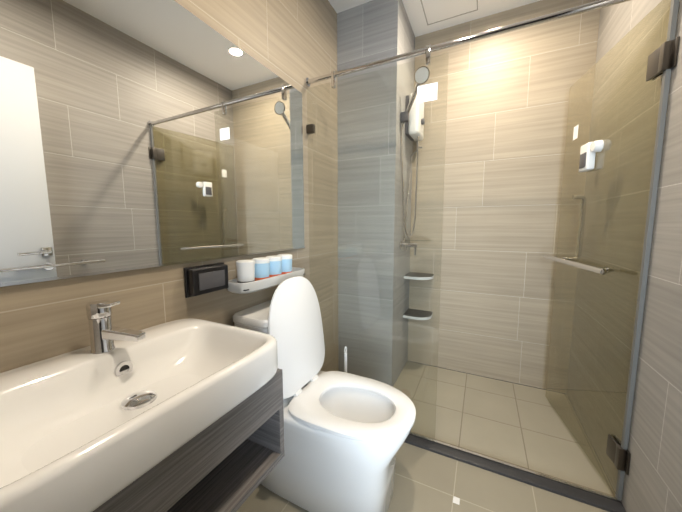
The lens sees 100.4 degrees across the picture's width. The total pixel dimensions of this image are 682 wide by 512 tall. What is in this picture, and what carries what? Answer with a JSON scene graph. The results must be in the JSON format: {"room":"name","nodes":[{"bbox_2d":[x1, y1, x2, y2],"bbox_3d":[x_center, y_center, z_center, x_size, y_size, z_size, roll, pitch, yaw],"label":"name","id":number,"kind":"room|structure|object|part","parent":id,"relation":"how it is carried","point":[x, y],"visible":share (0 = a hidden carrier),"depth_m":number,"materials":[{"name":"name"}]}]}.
{"room":"bathroom","nodes":[
{"label":"bathroom","id":0,"kind":"room"},
{"bbox_2d":[0,0,337,372],"bbox_3d":[-0.387,-0.277,1.377,0.100,2.500,2.575,3,7,26],"label":"wall","id":1,"kind":"structure","parent":0,"point":[293,43],"depth_m":1.18,"materials":[{"name":"tile"}]},
{"bbox_2d":[0,300,284,511],"bbox_3d":[-0.479,0.532,0.660,0.440,0.827,0.608,3,7,26],"label":"bathroom vanity","id":2,"kind":"object","parent":1,"relation":"attached to","point":[183,415],"visible":1,"depth_m":0.61,"materials":[{"name":"white ceramic"}]},
{"bbox_2d":[86,300,145,353],"bbox_3d":[-0.559,0.175,0.705,0.128,0.126,0.076,3,7,26],"label":"faucet","id":3,"kind":"object","parent":2,"relation":"on","point":[103,334],"depth_m":0.70,"materials":[{"name":"silver metal"}]},
{"bbox_2d":[0,0,304,283],"bbox_3d":[-0.536,-0.397,0.942,0.005,0.834,1.452,3,7,26],"label":"mirror","id":4,"kind":"object","parent":1,"relation":"attached to","point":[137,133],"visible":1,"depth_m":0.82,"materials":[{"name":"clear mirror"}]},
{"bbox_2d":[0,247,304,286],"bbox_3d":[-0.533,0.020,0.987,0.008,0.006,1.452,3,7,26],"label":"channel","id":5,"kind":"object","parent":1,"relation":"attached to","point":[63,277],"visible":1,"depth_m":0.80,"materials":[{"name":"silver metal"}]},
{"bbox_2d":[183,262,228,297],"bbox_3d":[-0.488,0.086,1.049,0.042,0.106,0.166,3,7,26],"label":"electrical outlet","id":6,"kind":"object","parent":1,"relation":"attached to","point":[203,279],"visible":1,"depth_m":1.02,"materials":[{"name":"black plastic"}]},
{"bbox_2d":[226,254,304,293],"bbox_3d":[-0.320,0.065,1.286,0.128,0.123,0.435,3,7,26],"label":"shelf","id":7,"kind":"object","parent":1,"relation":"attached to","point":[257,274],"visible":1,"depth_m":1.20,"materials":[{"name":"grey plastic"}]},
{"bbox_2d":[236,265,254,281],"bbox_3d":[-0.386,0.068,1.153,0.072,0.061,0.072,3,7,26],"label":"cup","id":8,"kind":"object","parent":7,"relation":"on","point":[245,273],"depth_m":1.12,"materials":[{"name":"white plastic"}]},
{"bbox_2d":[255,263,269,277],"bbox_3d":[-0.346,0.059,1.233,0.072,0.061,0.072,3,7,26],"label":"cup","id":9,"kind":"object","parent":7,"relation":"on","point":[262,270],"depth_m":1.20,"materials":[{"name":"blue plastic"}]},
{"bbox_2d":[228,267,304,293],"bbox_3d":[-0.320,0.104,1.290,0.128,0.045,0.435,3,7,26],"label":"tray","id":10,"kind":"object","parent":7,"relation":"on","point":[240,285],"depth_m":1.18,"materials":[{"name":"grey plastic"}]},
{"bbox_2d":[269,261,281,274],"bbox_3d":[-0.308,0.051,1.309,0.072,0.061,0.072,3,7,26],"label":"cup","id":11,"kind":"object","parent":7,"relation":"on","point":[275,268],"depth_m":1.28,"materials":[{"name":"blue plastic"}]},
{"bbox_2d":[282,259,291,271],"bbox_3d":[-0.272,0.043,1.380,0.072,0.061,0.072,3,7,26],"label":"cup","id":12,"kind":"object","parent":7,"relation":"on","point":[286,263],"depth_m":1.35,"materials":[{"name":"blue plastic"}]},
{"bbox_2d":[337,0,414,386],"bbox_3d":[0.264,-0.359,2.114,0.407,2.500,0.468,3,7,26],"label":"wall","id":13,"kind":"structure","parent":0,"point":[372,31],"depth_m":1.90,"materials":[{"name":"tile"}]},
{"bbox_2d":[399,66,429,254],"bbox_3d":[0.527,-0.587,1.956,0.189,1.156,0.370,3,7,26],"label":"shower fixture","id":14,"kind":"object","parent":13,"relation":"attached to","point":[418,76],"depth_m":1.92,"materials":[{"name":"grey plastic"}]},
{"bbox_2d":[399,156,417,254],"bbox_3d":[0.504,-0.366,2.007,0.115,0.706,0.223,3,7,26],"label":"shower hose","id":15,"kind":"object","parent":14,"relation":"on","point":[405,232],"depth_m":1.99,"materials":[{"name":"silver metal"}]},
{"bbox_3d":[0.442,-0.964,1.797,0.126,0.213,0.069,3,7,26],"label":"hand handle","id":16,"kind":"part","parent":14,"relation":"part of","materials":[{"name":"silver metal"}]},
{"bbox_2d":[236,361,615,511],"bbox_3d":[0.319,1.051,1.170,1.469,0.100,2.375,3,7,26],"label":"floor","id":17,"kind":"structure","parent":0,"point":[522,426],"depth_m":1.42,"materials":[{"name":"tile"}]},
{"bbox_2d":[232,276,415,511],"bbox_3d":[-0.059,0.548,1.191,0.724,0.898,0.405,3,7,26],"label":"toilet","id":18,"kind":"object","parent":17,"relation":"on","point":[345,435],"visible":0.83,"depth_m":1.11,"materials":[{"name":"white ceramic"}]},
{"bbox_3d":[-0.285,0.240,1.285,0.208,0.032,0.380,3,7,26],"label":"tank lid","id":19,"kind":"part","parent":18,"relation":"part of","materials":[{"name":"white ceramic"}]},
{"bbox_3d":[-0.284,0.469,1.310,0.200,0.432,0.372,3,7,26],"label":"tank","id":20,"kind":"part","parent":18,"relation":"part of","materials":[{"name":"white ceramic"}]},
{"bbox_3d":[-0.188,0.330,1.246,0.023,0.477,0.380,-5,3,27],"label":"lid","id":21,"kind":"part","parent":18,"relation":"part of","materials":[{"name":"white plastic"}]},
{"bbox_3d":[0.056,0.594,1.153,0.480,0.020,0.376,3,7,26],"label":"seat","id":22,"kind":"part","parent":18,"relation":"part of","materials":[{"name":"white plastic"}]},
{"bbox_2d":[344,346,346,372],"bbox_3d":[0.026,0.722,1.559,0.100,0.473,0.100,3,7,26],"label":"toilet brush","id":23,"kind":"object","parent":17,"relation":"on","point":[345,361],"visible":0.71,"depth_m":1.54,"materials":[{"name":"white plastic"}]},
{"bbox_2d":[453,496,459,504],"bbox_3d":[0.472,1.001,1.164,0.025,0.001,0.030,3,7,26],"label":"paper scrap","id":24,"kind":"object","parent":17,"relation":"on","point":[456,500],"visible":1,"depth_m":1.16,"materials":[{"name":"white paper"}]},
{"bbox_2d":[404,435,625,511],"bbox_3d":[0.461,0.966,1.449,1.469,0.016,0.070,3,7,26],"label":"sill","id":25,"kind":"structure","parent":17,"relation":"on","point":[597,501],"depth_m":1.26,"materials":[{"name":"grey stone"}]},
{"bbox_2d":[409,432,621,502],"bbox_3d":[0.471,0.953,1.468,1.469,0.007,0.012,3,7,26],"label":"trim","id":26,"kind":"structure","parent":25,"relation":"on","point":[528,471],"depth_m":1.29,"materials":[{"name":"silver metal"}]},
{"bbox_2d":[305,0,679,500],"bbox_3d":[0.623,-0.038,1.672,1.468,1.918,0.752,3,7,26],"label":"screen","id":27,"kind":"object","parent":26,"relation":"on","point":[662,60],"visible":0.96,"depth_m":1.31,"materials":[{"name":"clear glass"}]},
{"bbox_3d":[1.322,-0.154,1.592,0.066,0.375,0.025,2,6,16],"label":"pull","id":28,"kind":"part","parent":27,"relation":"part of","materials":[{"name":"silver metal"}]},
{"bbox_3d":[1.192,-0.512,1.326,0.030,0.054,0.054,2,6,16],"label":"holder knob","id":29,"kind":"part","parent":27,"relation":"part of","materials":[{"name":"white plastic"}]},
{"bbox_3d":[1.217,0.007,1.389,0.010,1.876,0.711,2,6,16],"label":"glass door","id":30,"kind":"part","parent":27,"relation":"part of","materials":[{"name":"clear glass"}]},
{"bbox_2d":[328,0,539,36],"bbox_3d":[0.312,-1.533,0.889,1.669,0.100,2.575,3,7,26],"label":"ceiling","id":31,"kind":"structure","parent":0,"point":[437,10],"depth_m":1.83,"materials":[{"name":"white paint"}]},
{"bbox_2d":[420,0,477,24],"bbox_3d":[0.640,-1.571,1.699,0.316,0.002,0.456,3,7,26],"label":"ceiling hatch","id":32,"kind":"object","parent":31,"relation":"attached to","point":[447,18],"visible":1,"depth_m":1.87,"materials":[{"name":"grey"}]},
{"bbox_2d":[408,0,600,393],"bbox_3d":[0.866,-0.362,2.131,1.469,2.500,0.100,3,7,26],"label":"wall","id":33,"kind":"structure","parent":0,"point":[506,114],"depth_m":1.96,"materials":[{"name":"tile"}]},
{"bbox_2d":[403,239,433,319],"bbox_3d":[0.596,0.170,2.158,0.195,0.588,0.195,3,7,26],"label":"corner shelf","id":34,"kind":"object","parent":33,"relation":"attached to","point":[420,312],"depth_m":2.14,"materials":[{"name":"silver metal"}]},
{"bbox_2d":[567,0,681,511],"bbox_3d":[1.018,-0.205,0.682,0.100,2.500,2.575,3,7,26],"label":"wall","id":35,"kind":"structure","parent":0,"point":[653,481],"depth_m":1.11,"materials":[{"name":"tile"}]}
]}

